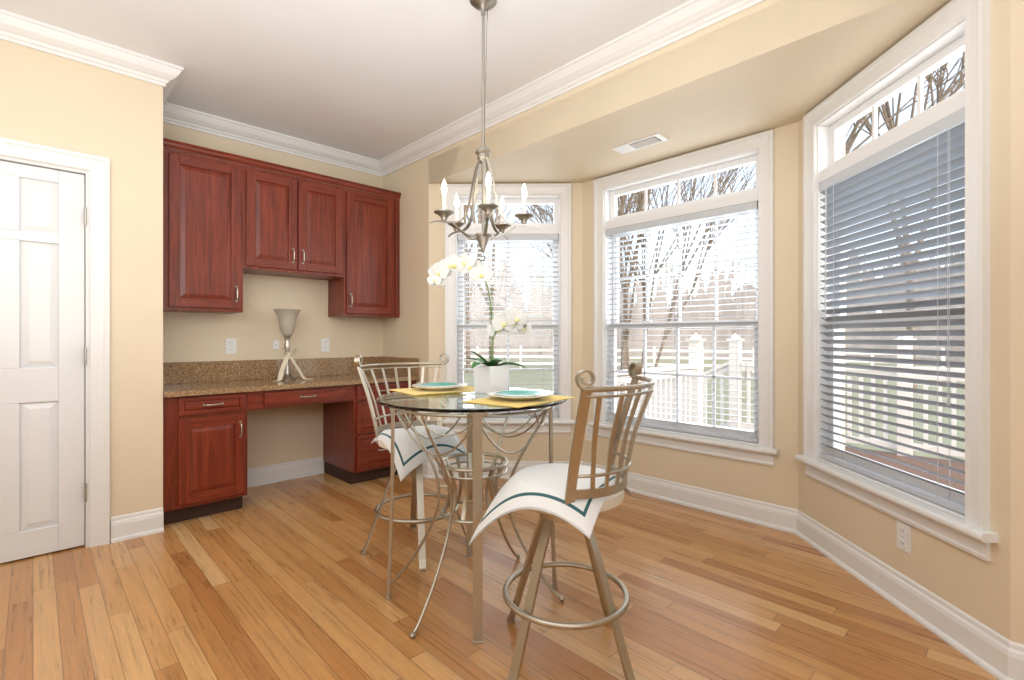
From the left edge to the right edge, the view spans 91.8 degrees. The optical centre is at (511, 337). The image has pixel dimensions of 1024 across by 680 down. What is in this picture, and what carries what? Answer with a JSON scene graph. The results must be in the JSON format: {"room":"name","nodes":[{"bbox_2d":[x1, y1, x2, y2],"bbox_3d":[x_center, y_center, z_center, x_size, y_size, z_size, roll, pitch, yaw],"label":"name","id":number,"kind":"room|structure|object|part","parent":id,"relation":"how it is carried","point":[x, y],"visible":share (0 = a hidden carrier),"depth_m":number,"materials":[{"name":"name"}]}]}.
{"room":"breakfast nook","nodes":[
{"label":"breakfast nook","id":0,"kind":"room"},
{"bbox_2d":[0,39,167,516],"bbox_3d":[-3.537,-0.230,1.630,3.934,2.740,0.160,0,0,-44],"label":"wall","id":1,"kind":"structure","parent":0,"point":[50,100],"depth_m":2.81,"materials":[{"name":"beige paint"}]},
{"bbox_2d":[0,160,86,562],"bbox_3d":[-2.552,0.120,2.505,0.611,2.023,0.067,0,0,-44],"label":"pantry door","id":2,"kind":"structure","parent":1,"relation":"in","point":[42,366],"depth_m":2.59,"materials":[{"name":"white paint"}]},
{"bbox_3d":[-2.323,0.090,2.701,0.010,1.600,0.031,0,0,-44],"label":"door hinge","id":3,"kind":"part","parent":2,"relation":"part of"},
{"bbox_2d":[0,137,109,547],"bbox_3d":[-2.583,0.073,2.533,0.808,2.134,0.187,0,0,-44],"label":"door frame","id":4,"kind":"structure","parent":1,"relation":"attached to","point":[94,170],"depth_m":2.71,"materials":[{"name":"white wood"}]},
{"bbox_2d":[0,9,183,91],"bbox_3d":[-3.396,-1.544,1.595,3.952,0.112,0.088,0,0,-44],"label":"crown molding","id":5,"kind":"structure","parent":1,"relation":"attached to","point":[14,28],"depth_m":2.66,"materials":[{"name":"white wood"}]},
{"bbox_2d":[163,364,166,387],"bbox_3d":[-2.289,0.245,3.187,0.020,0.150,0.464,0,0,-44],"label":"backsplash","id":6,"kind":"structure","parent":1,"relation":"attached to","point":[164,365],"depth_m":3.41,"materials":[{"name":"brown stone"}]},
{"bbox_2d":[163,92,179,119],"bbox_3d":[-2.210,-1.544,3.149,0.088,0.112,0.480,0,0,-44],"label":"crown molding","id":7,"kind":"structure","parent":1,"relation":"attached to","point":[168,108],"depth_m":3.39,"materials":[{"name":"white wood"}]},
{"bbox_2d":[168,124,379,469],"bbox_3d":[-3.311,-0.230,2.665,5.700,2.740,0.160,0,0,-44],"label":"wall","id":8,"kind":"structure","parent":0,"point":[292,433],"depth_m":3.94,"materials":[{"name":"beige paint"}]},
{"bbox_2d":[163,138,258,313],"bbox_3d":[-2.148,-0.726,3.449,0.586,1.092,0.322,0,0,-44],"label":"upper cabinet","id":9,"kind":"object","parent":8,"relation":"attached to","point":[227,225],"depth_m":3.33,"materials":[{"name":"brown wood"}]},
{"bbox_2d":[226,338,235,353],"bbox_3d":[-2.103,0.060,3.714,0.072,0.115,0.009,0,0,-44],"label":"outlet","id":10,"kind":"object","parent":8,"relation":"attached to","point":[231,345],"depth_m":3.71,"materials":[{"name":"white plastic"}]},
{"bbox_2d":[163,106,375,175],"bbox_3d":[-1.850,-1.544,3.904,1.656,0.112,0.088,0,0,-44],"label":"crown molding","id":11,"kind":"structure","parent":8,"relation":"attached to","point":[184,117],"depth_m":3.85,"materials":[{"name":"white wood"}]},
{"bbox_2d":[167,356,382,383],"bbox_3d":[-1.828,0.245,3.968,1.767,0.150,0.020,0,0,-44],"label":"backsplash","id":12,"kind":"structure","parent":8,"relation":"attached to","point":[177,372],"depth_m":3.81,"materials":[{"name":"brown stone"}]},
{"bbox_2d":[273,340,278,348],"bbox_3d":[-1.871,0.055,3.937,0.045,0.070,0.009,0,0,-44],"label":"outlet","id":13,"kind":"object","parent":8,"relation":"attached to","point":[275,342],"depth_m":3.93,"materials":[{"name":"white plastic"}]},
{"bbox_2d":[247,456,323,487],"bbox_3d":[-1.861,1.071,3.933,0.743,0.138,0.028,0,0,-44],"label":"baseboard","id":14,"kind":"structure","parent":8,"relation":"attached to","point":[274,473],"depth_m":3.97,"materials":[{"name":"white wood"}]},
{"bbox_2d":[259,160,346,279],"bbox_3d":[-1.725,-0.881,3.857,0.745,0.782,0.322,0,0,-44],"label":"upper cabinet","id":15,"kind":"object","parent":8,"relation":"attached to","point":[303,222],"depth_m":3.76,"materials":[{"name":"brown wood"}]},
{"bbox_2d":[321,338,329,351],"bbox_3d":[-1.585,0.060,4.214,0.072,0.115,0.009,0,0,-44],"label":"outlet","id":16,"kind":"object","parent":8,"relation":"attached to","point":[325,342],"depth_m":4.21,"materials":[{"name":"white plastic"}]},
{"bbox_2d":[323,180,400,317],"bbox_3d":[-1.301,-0.726,4.267,0.592,1.092,0.322,0,0,-44],"label":"upper cabinet","id":17,"kind":"object","parent":8,"relation":"attached to","point":[371,287],"depth_m":4.16,"materials":[{"name":"brown wood"}]},
{"bbox_2d":[0,0,688,159],"bbox_3d":[-0.850,-1.660,0.108,6.047,0.120,7.257,0,0,-44],"label":"ceiling","id":18,"kind":"structure","parent":0,"point":[377,79],"depth_m":2.75,"materials":[{"name":"white paint"}]},
{"bbox_2d":[430,0,538,261],"bbox_3d":[-0.153,-0.980,2.357,0.502,1.239,0.483,0,0,-44],"label":"chandelier","id":19,"kind":"object","parent":18,"relation":"hanging from","point":[487,206],"visible":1,"depth_m":2.33,"materials":[{"name":"silver metal"}]},
{"bbox_2d":[0,471,997,679],"bbox_3d":[-0.524,1.200,0.423,6.953,0.120,7.257,0,0,-44],"label":"floor","id":20,"kind":"structure","parent":0,"point":[284,580],"depth_m":2.12,"materials":[{"name":"brown wood"}]},
{"bbox_2d":[163,392,250,524],"bbox_3d":[-2.103,0.748,3.313,0.463,0.785,0.580,0,0,-44],"label":"base cabinet","id":21,"kind":"object","parent":20,"relation":"on","point":[207,405],"depth_m":3.10,"materials":[{"name":"brown wood"}]},
{"bbox_2d":[163,372,418,399],"bbox_3d":[-1.623,0.336,3.755,1.767,0.032,0.612,0,0,-44],"label":"countertop","id":22,"kind":"structure","parent":21,"relation":"on","point":[209,387],"depth_m":3.48,"materials":[{"name":"brown stone"}]},
{"bbox_2d":[273,309,306,380],"bbox_3d":[-1.706,0.051,3.782,0.298,0.536,0.247,0,0,-44],"label":"desk lamp","id":23,"kind":"object","parent":22,"relation":"on","point":[287,318],"visible":1,"depth_m":3.76,"materials":[{"name":"silver metal"}]},
{"bbox_2d":[263,388,346,407],"bbox_3d":[-1.625,0.415,3.384,1.038,0.094,0.023,0,0,-44],"label":"drawer","id":24,"kind":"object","parent":22,"relation":"attached to","point":[297,395],"depth_m":3.51,"materials":[{"name":"red wood"}]},
{"bbox_2d":[323,380,415,483],"bbox_3d":[-1.199,0.748,4.186,0.558,0.785,0.580,0,0,-44],"label":"base cabinet","id":25,"kind":"object","parent":20,"relation":"on","point":[350,456],"depth_m":3.91,"materials":[{"name":"brown wood"}]},
{"bbox_2d":[354,354,466,571],"bbox_3d":[-0.511,0.618,2.730,0.576,1.045,0.590,0,0,-44],"label":"stool","id":26,"kind":"object","parent":20,"relation":"on","point":[410,455],"visible":0.85,"depth_m":2.62,"materials":[{"name":"grey metal"}]},
{"bbox_2d":[376,387,566,644],"bbox_3d":[-0.173,0.700,2.224,0.840,0.880,0.840,0,0,-44],"label":"table","id":27,"kind":"object","parent":20,"relation":"on","point":[473,500],"visible":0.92,"depth_m":2.10,"materials":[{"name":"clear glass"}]},
{"bbox_2d":[389,382,473,394],"bbox_3d":[-0.363,0.245,2.478,0.410,0.029,0.290,0,0,-36],"label":"place setting","id":28,"kind":"object","parent":27,"relation":"on","point":[435,388],"visible":0.98,"depth_m":2.42,"materials":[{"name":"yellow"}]},
{"bbox_2d":[427,252,531,393],"bbox_3d":[-0.150,-0.077,2.361,0.386,0.673,0.374,0,0,-44],"label":"orchid pot","id":29,"kind":"object","parent":27,"relation":"on","point":[491,375],"visible":1,"depth_m":2.35,"materials":[{"name":"white ceramic"}]},
{"bbox_2d":[462,390,575,407],"bbox_3d":[0.036,0.245,2.086,0.290,0.029,0.410,0,0,38],"label":"place setting","id":30,"kind":"object","parent":27,"relation":"on","point":[516,398],"visible":1,"depth_m":2.02,"materials":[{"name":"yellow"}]},
{"bbox_2d":[469,362,655,679],"bbox_3d":[0.202,0.618,1.813,0.622,1.045,0.636,0,0,-44],"label":"stool","id":31,"kind":"object","parent":20,"relation":"on","point":[575,493],"visible":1,"depth_m":1.65,"materials":[{"name":"grey metal"}]},
{"bbox_2d":[429,0,943,183],"bbox_3d":[0.861,-1.360,3.211,1.046,0.200,3.487,0,0,-44],"label":"ceiling","id":32,"kind":"structure","parent":0,"point":[794,91],"depth_m":2.72,"materials":[{"name":"beige paint"}]},
{"bbox_2d":[612,133,668,153],"bbox_3d":[0.827,-1.254,3.217,0.130,0.012,0.340,0,0,-44],"label":"ceiling vent","id":33,"kind":"object","parent":32,"relation":"in","point":[641,143],"visible":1,"depth_m":3.20,"materials":[{"name":"white plastic"}]},
{"bbox_2d":[380,0,1023,644],"bbox_3d":[1.586,-0.230,2.461,1.046,2.740,7.257,0,0,-44],"label":"wall","id":34,"kind":"structure","parent":0,"point":[971,584],"depth_m":2.71,"materials":[{"name":"beige paint"}]},
{"bbox_2d":[383,356,418,375],"bbox_3d":[-0.988,0.245,4.354,0.021,0.150,0.592,0,0,-44],"label":"backsplash","id":35,"kind":"structure","parent":34,"relation":"attached to","point":[400,371],"depth_m":4.30,"materials":[{"name":"brown stone"}]},
{"bbox_2d":[376,0,766,176],"bbox_3d":[1.178,-1.544,2.066,0.088,0.112,6.937,0,0,-44],"label":"crown molding","id":36,"kind":"structure","parent":34,"relation":"attached to","point":[682,21],"depth_m":2.86,"materials":[{"name":"white wood"}]},
{"bbox_2d":[443,0,998,560],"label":"window","id":37,"kind":"structure","parent":34,"relation":"in","point":[972,534],"depth_m":2.98,"materials":[{"name":"white wood"}]},
{"bbox_2d":[458,234,557,417],"bbox_3d":[-0.032,-0.099,4.065,0.819,1.495,0.058,0,0,1],"label":"window blinds","id":38,"kind":"object","parent":37,"relation":"attached to","point":[530,237],"visible":0.77,"depth_m":4.05,"materials":[{"name":"white plastic"}]},
{"bbox_2d":[606,201,757,442],"bbox_3d":[1.137,-0.099,3.478,0.059,1.495,1.118,0,0,-44],"label":"window blinds","id":39,"kind":"object","parent":37,"relation":"attached to","point":[715,213],"visible":0.81,"depth_m":3.40,"materials":[{"name":"white plastic"}]},
{"bbox_3d":[3.693,0.929,2.892,4.318,1.989,9.080,0,0,-44],"label":"deck rail","id":40,"kind":"part","parent":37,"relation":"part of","materials":[{"name":"white wood"}]},
{"bbox_2d":[819,107,964,514],"bbox_3d":[1.683,-0.099,2.255,0.058,1.495,0.885,0,0,1],"label":"window blinds","id":41,"kind":"object","parent":37,"relation":"attached to","point":[931,152],"visible":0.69,"depth_m":2.14,"materials":[{"name":"white plastic"}]},
{"bbox_2d":[422,460,1023,679],"bbox_3d":[1.713,1.071,2.194,0.914,0.138,6.318,0,0,-44],"label":"baseboard","id":42,"kind":"structure","parent":34,"relation":"attached to","point":[995,654],"depth_m":2.35,"materials":[{"name":"white wood"}]},
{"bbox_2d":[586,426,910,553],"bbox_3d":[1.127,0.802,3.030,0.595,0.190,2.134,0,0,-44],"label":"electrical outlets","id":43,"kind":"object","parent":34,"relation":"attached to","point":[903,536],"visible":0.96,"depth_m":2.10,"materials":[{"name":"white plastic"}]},
{"label":"outside","id":44,"kind":"structure","parent":0,"visible":0},
{"bbox_2d":[464,358,964,460],"bbox_3d":[16.884,1.990,23.256,123.400,0.200,130.000,0,0,-44],"label":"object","id":45,"kind":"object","parent":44,"point":[514,384],"depth_m":15.48,"materials":[{"name":"green plant"}]},
{"bbox_2d":[463,205,499,361],"bbox_3d":[-1.804,-3.375,18.330,7.079,10.635,4.478,0,0,-44],"label":"tree","id":46,"kind":"object","parent":45,"relation":"on","point":[492,269],"depth_m":18.07,"materials":[{"name":"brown plant"}]},
{"bbox_2d":[463,205,517,372],"bbox_3d":[-1.884,-4.596,28.138,5.358,13.082,4.442,0,0,-44],"label":"tree","id":47,"kind":"object","parent":45,"relation":"on","point":[468,354],"depth_m":27.03,"materials":[{"name":"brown plant"}]},
{"bbox_2d":[506,163,754,393],"bbox_3d":[2.496,-1.491,10.864,6.111,6.888,5.996,0,0,-44],"label":"crape myrtle","id":48,"kind":"object","parent":45,"relation":"on","point":[637,201],"depth_m":10.68,"materials":[{"name":"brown plant"}]},
{"bbox_2d":[617,191,649,375],"bbox_3d":[4.064,-4.836,21.956,7.442,13.564,7.194,0,0,-44],"label":"tree","id":49,"kind":"object","parent":45,"relation":"on","point":[623,350],"depth_m":21.98,"materials":[{"name":"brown plant"}]},
{"bbox_2d":[464,346,944,372],"bbox_3d":[4.959,1.190,18.387,27.456,1.400,40.248,0,0,-44],"label":"fence","id":50,"kind":"object","parent":45,"relation":"on","point":[709,358],"depth_m":28.59,"materials":[{"name":"white wood"}]},
{"bbox_2d":[464,232,964,319],"bbox_3d":[11.906,-6.360,28.683,59.003,17.500,91.259,0,0,-44],"label":"treeline","id":51,"kind":"object","parent":45,"relation":"on","point":[675,280],"depth_m":54.70,"materials":[{"name":"plant"}]},
{"bbox_2d":[464,226,964,363],"bbox_3d":[9.443,-4.360,22.748,46.796,13.500,72.378,0,0,-44],"label":"treeline","id":52,"kind":"object","parent":45,"relation":"on","point":[707,344],"depth_m":43.26,"materials":[{"name":"white"}]},
{"bbox_2d":[845,57,964,154],"bbox_3d":[8.874,-4.096,13.780,6.313,12.087,5.812,0,0,-44],"label":"tree","id":53,"kind":"object","parent":45,"relation":"on","point":[852,138],"depth_m":13.37,"materials":[{"name":"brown plant"}]},
{"bbox_2d":[858,51,964,387],"bbox_3d":[14.702,-5.526,18.537,8.740,14.940,6.063,0,0,-44],"label":"tree","id":54,"kind":"object","parent":45,"relation":"on","point":[887,114],"depth_m":18.88,"materials":[{"name":"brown plant"}]}
]}

